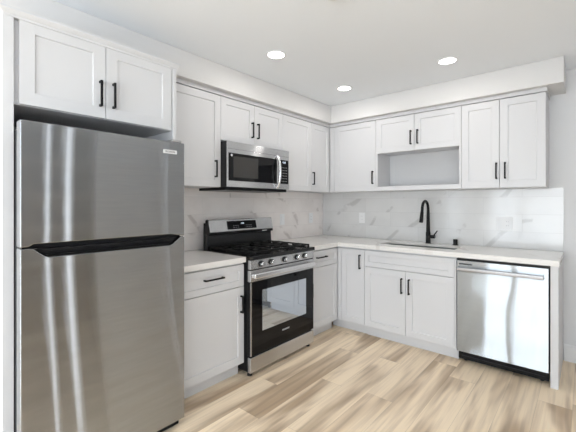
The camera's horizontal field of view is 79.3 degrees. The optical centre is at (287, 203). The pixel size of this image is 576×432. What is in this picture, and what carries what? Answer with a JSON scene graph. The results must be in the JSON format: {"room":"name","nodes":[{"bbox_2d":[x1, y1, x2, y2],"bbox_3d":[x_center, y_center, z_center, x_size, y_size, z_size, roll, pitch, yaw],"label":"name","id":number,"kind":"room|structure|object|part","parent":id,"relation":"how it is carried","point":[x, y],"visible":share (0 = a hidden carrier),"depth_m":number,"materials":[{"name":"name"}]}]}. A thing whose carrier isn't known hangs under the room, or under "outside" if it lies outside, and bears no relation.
{"room":"kitchen","nodes":[
{"label":"kitchen","id":0,"kind":"room"},
{"bbox_2d":[238,259,248,371],"bbox_3d":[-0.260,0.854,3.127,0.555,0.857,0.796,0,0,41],"label":"panel","id":1,"kind":"object","parent":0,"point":[244,366],"depth_m":2.65,"materials":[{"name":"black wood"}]},
{"bbox_2d":[53,0,575,105],"bbox_3d":[-0.468,-1.162,0.384,4.200,0.080,7.700,0,0,41],"label":"ceiling","id":2,"kind":"structure","parent":0,"point":[376,48],"depth_m":2.33,"materials":[{"name":"white paint"}]},
{"bbox_2d":[266,50,285,58],"bbox_3d":[-0.090,-1.119,2.615,0.152,0.006,0.152,0,0,41],"label":"recessed light","id":3,"kind":"object","parent":2,"relation":"in","point":[273,54],"visible":1,"depth_m":2.60,"materials":[{"name":"white plastic"}]},
{"bbox_2d":[337,85,351,90],"bbox_3d":[0.547,-1.119,3.371,0.152,0.006,0.152,0,0,41],"label":"recessed light","id":4,"kind":"object","parent":2,"relation":"in","point":[344,87],"visible":1,"depth_m":3.37,"materials":[{"name":"white plastic"}]},
{"bbox_2d":[437,56,457,64],"bbox_3d":[1.249,-1.119,2.724,0.152,0.006,0.152,0,0,41],"label":"recessed light","id":5,"kind":"object","parent":2,"relation":"in","point":[446,60],"visible":1,"depth_m":2.71,"materials":[{"name":"white plastic"}]},
{"bbox_2d":[163,321,575,431],"bbox_3d":[-0.468,1.358,0.384,4.200,0.080,7.700,0,0,41],"label":"floor","id":6,"kind":"structure","parent":0,"point":[346,380],"depth_m":2.38,"materials":[{"name":"wood"}]},
{"bbox_2d":[0,14,13,431],"bbox_3d":[-1.500,0.234,1.773,0.624,2.168,0.040,0,0,41],"label":"surround panel","id":7,"kind":"object","parent":6,"relation":"on","point":[6,22],"visible":1,"depth_m":1.57,"materials":[{"name":"white paint"}]},
{"bbox_2d":[14,119,183,431],"bbox_3d":[-1.135,0.472,1.991,0.704,1.690,0.790,0,0,41],"label":"refrigerator","id":8,"kind":"object","parent":6,"relation":"on","point":[99,215],"visible":1,"depth_m":1.70,"materials":[{"name":"grey metal"}]},
{"bbox_3d":[-0.895,0.730,1.785,0.062,1.075,0.790,0,0,41],"label":"door","id":9,"kind":"part","parent":8,"relation":"part of","materials":[{"name":"metal"}]},
{"bbox_2d":[17,119,183,250],"bbox_3d":[-0.895,-0.074,1.785,0.062,0.566,0.790,0,0,41],"label":"freezer","id":10,"kind":"object","parent":8,"relation":"in","point":[79,189],"depth_m":1.69,"materials":[{"name":"grey metal"}]},
{"bbox_2d":[146,69,175,140],"bbox_3d":[-0.955,0.234,2.407,0.624,2.168,0.025,0,0,41],"label":"surround panel","id":11,"kind":"object","parent":6,"relation":"on","point":[171,135],"visible":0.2,"depth_m":2.20,"materials":[{"name":"white paint"}]},
{"bbox_2d":[184,263,243,398],"bbox_3d":[-0.746,0.881,2.628,0.656,0.872,0.578,0,0,41],"label":"base cabinet","id":12,"kind":"object","parent":6,"relation":"on","point":[213,297],"visible":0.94,"depth_m":2.44,"materials":[{"name":"white paint"}]},
{"bbox_3d":[-0.529,0.542,2.439,0.019,0.165,0.573,0,0,41],"label":"drawer","id":13,"kind":"part","parent":12,"relation":"part of","materials":[{"name":"white paint"}]},
{"bbox_3d":[-0.511,0.526,2.421,0.031,0.011,0.165,0,0,41],"label":"handle","id":14,"kind":"part","parent":12,"relation":"part of","materials":[{"name":"black metal"}]},
{"bbox_2d":[184,250,245,272],"bbox_3d":[-0.747,0.424,2.628,0.636,0.040,0.576,0,0,41],"label":"countertop","id":15,"kind":"structure","parent":12,"relation":"on","point":[194,260],"depth_m":2.52,"materials":[{"name":"stone"}]},
{"bbox_3d":[-0.345,0.756,2.614,0.031,0.130,0.011,0,0,41],"label":"handle","id":16,"kind":"part","parent":12,"relation":"part of","materials":[{"name":"black metal"}]},
{"bbox_2d":[204,217,315,375],"bbox_3d":[-0.229,0.727,3.099,0.643,1.180,0.802,0,0,41],"label":"gas range","id":17,"kind":"object","parent":6,"relation":"on","point":[278,277],"visible":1,"depth_m":2.93,"materials":[{"name":"silver metal"}]},
{"bbox_3d":[-0.426,0.193,3.272,0.051,0.109,0.786,0,0,41],"label":"backguard panel","id":18,"kind":"part","parent":17,"relation":"part of","materials":[{"name":"metal"}]},
{"bbox_3d":[-0.426,0.194,3.248,0.003,0.076,0.356,-18,-12,39],"label":"display panel","id":19,"kind":"part","parent":17,"relation":"part of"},
{"bbox_3d":[-0.279,0.876,2.625,0.005,0.556,0.012,0,0,41],"label":"door edge trim","id":20,"kind":"part","parent":17,"relation":"part of","materials":[{"name":"metal"}]},
{"bbox_2d":[206,244,314,260],"bbox_3d":[-0.228,0.413,3.099,0.570,0.031,0.800,0,0,41],"label":"cooktop","id":21,"kind":"object","parent":17,"relation":"in","point":[286,252],"depth_m":2.95,"materials":[{"name":"black metal"}]},
{"bbox_3d":[-0.037,0.876,2.935,0.031,0.560,0.798,0,0,41],"label":"oven door","id":22,"kind":"part","parent":17,"relation":"part of","materials":[{"name":"black glass"}]},
{"bbox_3d":[-0.035,1.226,2.934,0.034,0.116,0.798,0,0,41],"label":"storage drawer","id":23,"kind":"part","parent":17,"relation":"part of","materials":[{"name":"metal"}]},
{"bbox_3d":[-0.033,0.465,2.932,0.032,0.070,0.798,0,0,41],"label":"control panel","id":24,"kind":"part","parent":17,"relation":"part of","materials":[{"name":"metal"}]},
{"bbox_3d":[-0.021,0.876,2.925,0.006,0.556,0.780,0,0,41],"label":"glass","id":25,"kind":"part","parent":17,"relation":"part of","materials":[{"name":"black glass"}]},
{"bbox_3d":[-0.011,0.546,2.896,0.048,0.040,0.768,0,0,41],"label":"oven handle","id":26,"kind":"part","parent":17,"relation":"part of","materials":[{"name":"silver metal"}]},
{"bbox_2d":[312,247,336,335],"bbox_3d":[0.133,0.881,3.652,0.656,0.872,0.501,0,0,41],"label":"base cabinet","id":27,"kind":"object","parent":6,"relation":"on","point":[325,270],"visible":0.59,"depth_m":3.49,"materials":[{"name":"white paint"}]},
{"bbox_3d":[0.350,0.538,3.464,0.019,0.157,0.497,0,0,41],"label":"drawer","id":28,"kind":"part","parent":27,"relation":"part of","materials":[{"name":"white paint"}]},
{"bbox_2d":[333,246,367,333],"bbox_3d":[0.789,0.881,3.814,0.423,0.872,0.656,0,0,41],"label":"base cabinet","id":29,"kind":"object","parent":6,"relation":"on","point":[350,261],"visible":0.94,"depth_m":3.56,"materials":[{"name":"white paint"}]},
{"bbox_3d":[0.662,0.835,3.545,0.263,0.751,0.019,0,0,41],"label":"door","id":30,"kind":"part","parent":29,"relation":"part of","materials":[{"name":"white paint"}]},
{"bbox_3d":[0.712,0.580,3.467,0.011,0.142,0.031,0,0,41],"label":"handle","id":31,"kind":"part","parent":29,"relation":"part of","materials":[{"name":"black metal"}]},
{"bbox_2d":[365,249,458,358],"bbox_3d":[1.273,0.882,3.399,0.848,0.872,0.656,0,0,41],"label":"base cabinet","id":32,"kind":"object","parent":6,"relation":"on","point":[411,298],"visible":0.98,"depth_m":3.14,"materials":[{"name":"white paint"}]},
{"bbox_3d":[0.922,0.916,3.322,0.414,0.589,0.019,0,0,41],"label":"door","id":33,"kind":"part","parent":32,"relation":"part of","materials":[{"name":"white paint"}]},
{"bbox_3d":[1.038,0.755,3.188,0.011,0.140,0.031,0,0,41],"label":"handle","id":34,"kind":"part","parent":32,"relation":"part of","materials":[{"name":"black metal"}]},
{"bbox_3d":[1.091,0.755,3.143,0.011,0.140,0.031,0,0,41],"label":"handle","id":35,"kind":"part","parent":32,"relation":"part of","materials":[{"name":"black metal"}]},
{"bbox_2d":[271,235,563,266],"bbox_3d":[1.022,0.424,3.296,2.453,0.040,1.122,0,0,41],"label":"countertop","id":36,"kind":"structure","parent":32,"relation":"on","point":[513,255],"depth_m":3.14,"materials":[{"name":"stone"}]},
{"bbox_2d":[389,243,456,249],"bbox_3d":[1.280,0.541,3.392,0.738,0.234,0.290,0,0,41],"label":"sink","id":37,"kind":"object","parent":36,"relation":"in","point":[389,243],"visible":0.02,"depth_m":3.49,"materials":[{"name":"silver metal"}]},
{"bbox_2d":[419,200,437,243],"bbox_3d":[1.397,0.182,3.462,0.125,0.443,0.247,0,0,41],"label":"faucet","id":38,"kind":"object","parent":36,"relation":"on","point":[429,236],"visible":1,"depth_m":3.53,"materials":[{"name":"black metal"}]},
{"bbox_2d":[452,239,457,244],"bbox_3d":[1.639,0.376,3.406,0.052,0.056,0.052,0,0,41],"label":"air gap cap","id":39,"kind":"object","parent":36,"relation":"on","point":[455,241],"visible":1,"depth_m":3.39,"materials":[{"name":"black metal"}]},
{"bbox_3d":[1.238,0.916,3.050,0.414,0.589,0.019,0,0,41],"label":"door","id":40,"kind":"part","parent":32,"relation":"part of","materials":[{"name":"white paint"}]},
{"bbox_2d":[456,258,549,381],"bbox_3d":[1.817,0.884,2.900,0.619,0.868,0.642,0,0,41],"label":"dishwasher","id":41,"kind":"object","parent":6,"relation":"on","point":[503,308],"visible":0.98,"depth_m":2.67,"materials":[{"name":"silver metal"}]},
{"bbox_3d":[1.612,0.532,2.680,0.580,0.028,0.042,0,0,41],"label":"handle","id":42,"kind":"part","parent":41,"relation":"part of","materials":[{"name":"silver metal"}]},
{"bbox_3d":[1.665,1.265,2.724,0.562,0.006,0.005,0,0,41],"label":"toe trim","id":43,"kind":"part","parent":41,"relation":"part of","materials":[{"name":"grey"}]},
{"bbox_3d":[1.674,1.260,2.735,0.610,0.072,0.020,0,0,41],"label":"toe panel","id":44,"kind":"part","parent":41,"relation":"part of","materials":[{"name":"black plastic"}]},
{"bbox_2d":[550,260,562,389],"bbox_3d":[2.095,0.881,2.707,0.046,0.872,0.619,0,0,41],"label":"end panel","id":45,"kind":"object","parent":6,"relation":"on","point":[556,273],"visible":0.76,"depth_m":2.48,"materials":[{"name":"white paint"}]},
{"bbox_2d":[333,68,575,359],"bbox_3d":[2.013,0.098,3.276,4.000,2.440,0.120,0,0,41],"label":"wall","id":46,"kind":"structure","parent":0,"point":[562,107],"depth_m":2.92,"materials":[{"name":"white paint"}]},
{"bbox_2d":[0,0,565,124],"bbox_3d":[-1.042,-1.023,0.883,2.476,0.196,7.489,0,0,41],"label":"soffit","id":47,"kind":"object","parent":46,"relation":"attached to","point":[549,73],"depth_m":2.89,"materials":[{"name":"white paint"}]},
{"bbox_2d":[330,120,386,192],"bbox_3d":[0.807,-0.513,3.995,0.580,0.756,0.356,0,0,41],"label":"upper cabinet","id":48,"kind":"object","parent":46,"relation":"attached to","point":[352,147],"visible":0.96,"depth_m":3.88,"materials":[{"name":"white paint"}]},
{"bbox_2d":[376,106,466,191],"bbox_3d":[1.346,-0.514,3.533,0.836,0.754,0.356,0,0,41],"label":"upper cabinet","id":49,"kind":"object","parent":46,"relation":"attached to","point":[418,151],"visible":0.95,"depth_m":3.54,"materials":[{"name":"white paint"}]},
{"bbox_3d":[1.094,-0.707,3.569,0.406,0.357,0.019,0,0,41],"label":"door","id":50,"kind":"part","parent":49,"relation":"part of","materials":[{"name":"white paint"}]},
{"bbox_3d":[1.210,-0.657,3.436,0.011,0.138,0.031,0,0,41],"label":"handle","id":51,"kind":"part","parent":49,"relation":"part of","materials":[{"name":"black metal"}]},
{"bbox_2d":[376,184,466,191],"bbox_3d":[1.357,-0.158,3.546,0.836,0.042,0.324,0,0,41],"label":"shelf","id":52,"kind":"object","parent":49,"relation":"attached to","point":[416,187],"depth_m":3.47,"materials":[{"name":"white paint"}]},
{"bbox_3d":[1.458,-0.359,3.664,0.799,0.359,0.011,0,0,41],"label":"panel","id":53,"kind":"part","parent":49,"relation":"part of","materials":[{"name":"grey wood"}]},
{"bbox_3d":[1.413,-0.707,3.296,0.426,0.357,0.019,0,0,41],"label":"door","id":54,"kind":"part","parent":49,"relation":"part of","materials":[{"name":"white paint"}]},
{"bbox_2d":[330,87,549,127],"bbox_3d":[1.372,-0.908,3.531,2.043,0.030,0.325,0,0,41],"label":"crown molding","id":55,"kind":"structure","parent":49,"relation":"attached to","point":[543,89],"depth_m":3.20,"materials":[{"name":"white paint"}]},
{"bbox_2d":[323,188,563,251],"bbox_3d":[1.387,0.134,3.729,2.460,0.538,0.008,0,0,41],"label":"tile backsplash","id":56,"kind":"structure","parent":46,"relation":"attached to","point":[469,217],"depth_m":3.46,"materials":[{"name":"tile"}]},
{"bbox_2d":[359,213,364,222],"bbox_3d":[0.881,0.168,4.151,0.076,0.122,0.009,0,0,41],"label":"wall outlet","id":57,"kind":"object","parent":56,"relation":"attached to","point":[361,215],"visible":1,"depth_m":4.15,"materials":[{"name":"white plastic"}]},
{"bbox_2d":[497,217,511,230],"bbox_3d":[1.991,0.183,3.198,0.120,0.122,0.010,0,0,41],"label":"wall outlet","id":58,"kind":"object","parent":56,"relation":"attached to","point":[503,223],"visible":1,"depth_m":3.20,"materials":[{"name":"white plastic"}]},
{"bbox_2d":[505,220,509,227],"bbox_3d":[2.007,0.183,3.181,0.033,0.068,0.002,0,0,41],"label":"receptacle","id":59,"kind":"object","parent":58,"relation":"attached to","point":[507,222],"depth_m":3.18,"materials":[{"name":"grey plastic"}]},
{"bbox_2d":[461,92,548,189],"bbox_3d":[1.899,-0.513,3.059,0.616,0.756,0.356,0,0,41],"label":"upper cabinet","id":60,"kind":"object","parent":46,"relation":"attached to","point":[505,142],"visible":1,"depth_m":2.93,"materials":[{"name":"white paint"}]},
{"bbox_3d":[1.689,-0.511,3.059,0.297,0.749,0.019,0,0,41],"label":"door","id":61,"kind":"part","parent":60,"relation":"part of","materials":[{"name":"white paint"}]},
{"bbox_3d":[1.769,-0.280,2.956,0.011,0.138,0.031,0,0,41],"label":"handle","id":62,"kind":"part","parent":60,"relation":"part of","materials":[{"name":"black metal"}]},
{"bbox_3d":[1.818,-0.280,2.914,0.011,0.138,0.031,0,0,41],"label":"handle","id":63,"kind":"part","parent":60,"relation":"part of","materials":[{"name":"black metal"}]},
{"bbox_3d":[1.924,-0.511,2.858,0.315,0.749,0.019,0,0,41],"label":"door","id":64,"kind":"part","parent":60,"relation":"part of","materials":[{"name":"white paint"}]},
{"bbox_2d":[564,344,575,362],"bbox_3d":[2.904,1.248,2.424,1.534,0.140,0.012,0,0,41],"label":"baseboard","id":65,"kind":"structure","parent":46,"relation":"attached to","point":[569,350],"depth_m":2.90,"materials":[{"name":"white wood"}]},
{"bbox_3d":[-2.031,0.098,1.725,0.120,2.440,7.700,0,0,41],"label":"wall","id":66,"kind":"structure","parent":0,"visible":0},
{"bbox_2d":[14,19,171,137],"bbox_3d":[-1.214,-0.662,2.084,0.650,0.403,0.802,0,0,41],"label":"upper cabinet","id":67,"kind":"object","parent":66,"relation":"attached to","point":[62,79],"visible":0.97,"depth_m":1.85,"materials":[{"name":"white paint"}]},
{"bbox_3d":[-1.123,-0.663,1.755,0.019,0.401,0.380,0,0,41],"label":"door","id":68,"kind":"part","parent":67,"relation":"part of","materials":[{"name":"white paint"}]},
{"bbox_2d":[0,3,180,69],"bbox_3d":[-1.079,-0.869,1.959,0.264,0.038,0.902,0,0,41],"label":"crown molding","id":69,"kind":"structure","parent":67,"relation":"on","point":[5,9],"depth_m":1.79,"materials":[{"name":"white paint"}]},
{"bbox_3d":[-0.999,-0.590,1.859,0.031,0.138,0.011,0,0,41],"label":"handle","id":70,"kind":"part","parent":67,"relation":"part of","materials":[{"name":"black metal"}]},
{"bbox_3d":[-0.954,-0.593,1.912,0.031,0.138,0.011,0,0,41],"label":"handle","id":71,"kind":"part","parent":67,"relation":"part of","materials":[{"name":"black metal"}]},
{"bbox_3d":[-0.869,-0.663,2.051,0.019,0.401,0.394,0,0,41],"label":"door","id":72,"kind":"part","parent":67,"relation":"part of","materials":[{"name":"white paint"}]},
{"bbox_2d":[176,83,220,187],"bbox_3d":[-0.856,-0.513,2.730,0.356,0.756,0.590,0,0,41],"label":"upper cabinet","id":73,"kind":"object","parent":66,"relation":"attached to","point":[198,112],"visible":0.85,"depth_m":2.72,"materials":[{"name":"white paint"}]},
{"bbox_3d":[-0.578,-0.283,2.803,0.031,0.138,0.011,0,0,41],"label":"handle","id":74,"kind":"part","parent":73,"relation":"part of","materials":[{"name":"black metal"}]},
{"bbox_2d":[176,78,329,127],"bbox_3d":[-0.240,-0.908,3.471,0.325,0.030,2.518,0,0,41],"label":"crown molding","id":75,"kind":"structure","parent":73,"relation":"attached to","point":[179,81],"depth_m":3.06,"materials":[{"name":"white paint"}]},
{"bbox_2d":[180,188,322,250],"bbox_3d":[-0.365,0.134,3.570,0.008,0.538,2.511,0,0,41],"label":"tile backsplash","id":76,"kind":"structure","parent":66,"relation":"attached to","point":[199,206],"depth_m":3.59,"materials":[{"name":"tile"}]},
{"bbox_2d":[280,214,284,224],"bbox_3d":[-0.063,0.176,3.908,0.010,0.122,0.076,0,0,41],"label":"wall outlet","id":77,"kind":"object","parent":76,"relation":"attached to","point":[282,216],"visible":1,"depth_m":3.90,"materials":[{"name":"white plastic"}]},
{"bbox_2d":[309,213,312,222],"bbox_3d":[0.284,0.176,4.314,0.009,0.122,0.076,0,0,41],"label":"wall outlet","id":78,"kind":"object","parent":76,"relation":"attached to","point":[310,214],"visible":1,"depth_m":4.31,"materials":[{"name":"white plastic"}]},
{"bbox_2d":[221,96,282,149],"bbox_3d":[-0.412,-0.708,3.247,0.356,0.367,0.769,0,0,41],"label":"upper cabinet","id":79,"kind":"object","parent":66,"relation":"attached to","point":[241,122],"visible":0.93,"depth_m":3.11,"materials":[{"name":"white paint"}]},
{"bbox_3d":[-0.435,-0.706,3.010,0.019,0.360,0.378,0,0,41],"label":"door","id":80,"kind":"part","parent":79,"relation":"part of","materials":[{"name":"white paint"}]},
{"bbox_2d":[199,140,288,192],"bbox_3d":[-0.370,-0.314,3.222,0.449,0.401,0.775,0,0,41],"label":"microwave","id":81,"kind":"object","parent":79,"relation":"attached to","point":[248,168],"visible":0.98,"depth_m":3.04,"materials":[{"name":"grey metal"}]},
{"bbox_3d":[-0.293,-0.305,3.051,0.002,0.229,0.582,0,0,41],"label":"glass","id":82,"kind":"part","parent":81,"relation":"part of","materials":[{"name":"black glass"}]},
{"bbox_3d":[-0.289,-0.296,3.063,0.006,0.314,0.639,0,0,41],"label":"door","id":83,"kind":"part","parent":81,"relation":"part of","materials":[{"name":"metal"}]},
{"bbox_3d":[-0.087,-0.299,3.255,0.062,0.315,0.025,0,0,41],"label":"handle","id":84,"kind":"part","parent":81,"relation":"part of","materials":[{"name":"silver metal"}]},
{"bbox_3d":[-0.036,-0.296,3.357,0.006,0.314,0.134,0,0,41],"label":"control panel","id":85,"kind":"part","parent":81,"relation":"part of","materials":[{"name":"metal"}]},
{"bbox_3d":[-0.034,-0.305,3.354,0.002,0.229,0.112,0,0,41],"label":"touch glass","id":86,"kind":"part","parent":81,"relation":"part of","materials":[{"name":"black glass"}]},
{"bbox_3d":[-0.184,-0.706,3.303,0.019,0.360,0.386,0,0,41],"label":"door","id":87,"kind":"part","parent":79,"relation":"part of","materials":[{"name":"white paint"}]},
{"bbox_2d":[283,115,310,191],"bbox_3d":[-0.009,-0.513,3.717,0.356,0.756,0.466,0,0,41],"label":"upper cabinet","id":88,"kind":"object","parent":66,"relation":"attached to","point":[296,132],"visible":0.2,"depth_m":3.64,"materials":[{"name":"white paint"}]},
{"bbox_2d":[301,123,335,192],"bbox_3d":[0.366,-0.513,4.154,0.356,0.756,0.681,0,0,41],"label":"upper cabinet","id":89,"kind":"object","parent":66,"relation":"attached to","point":[320,135],"visible":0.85,"depth_m":3.94,"materials":[{"name":"white paint"}]},
{"bbox_3d":[0.363,-0.511,3.941,0.019,0.749,0.353,0,0,41],"label":"door","id":90,"kind":"part","parent":89,"relation":"part of","materials":[{"name":"white paint"}]}
]}

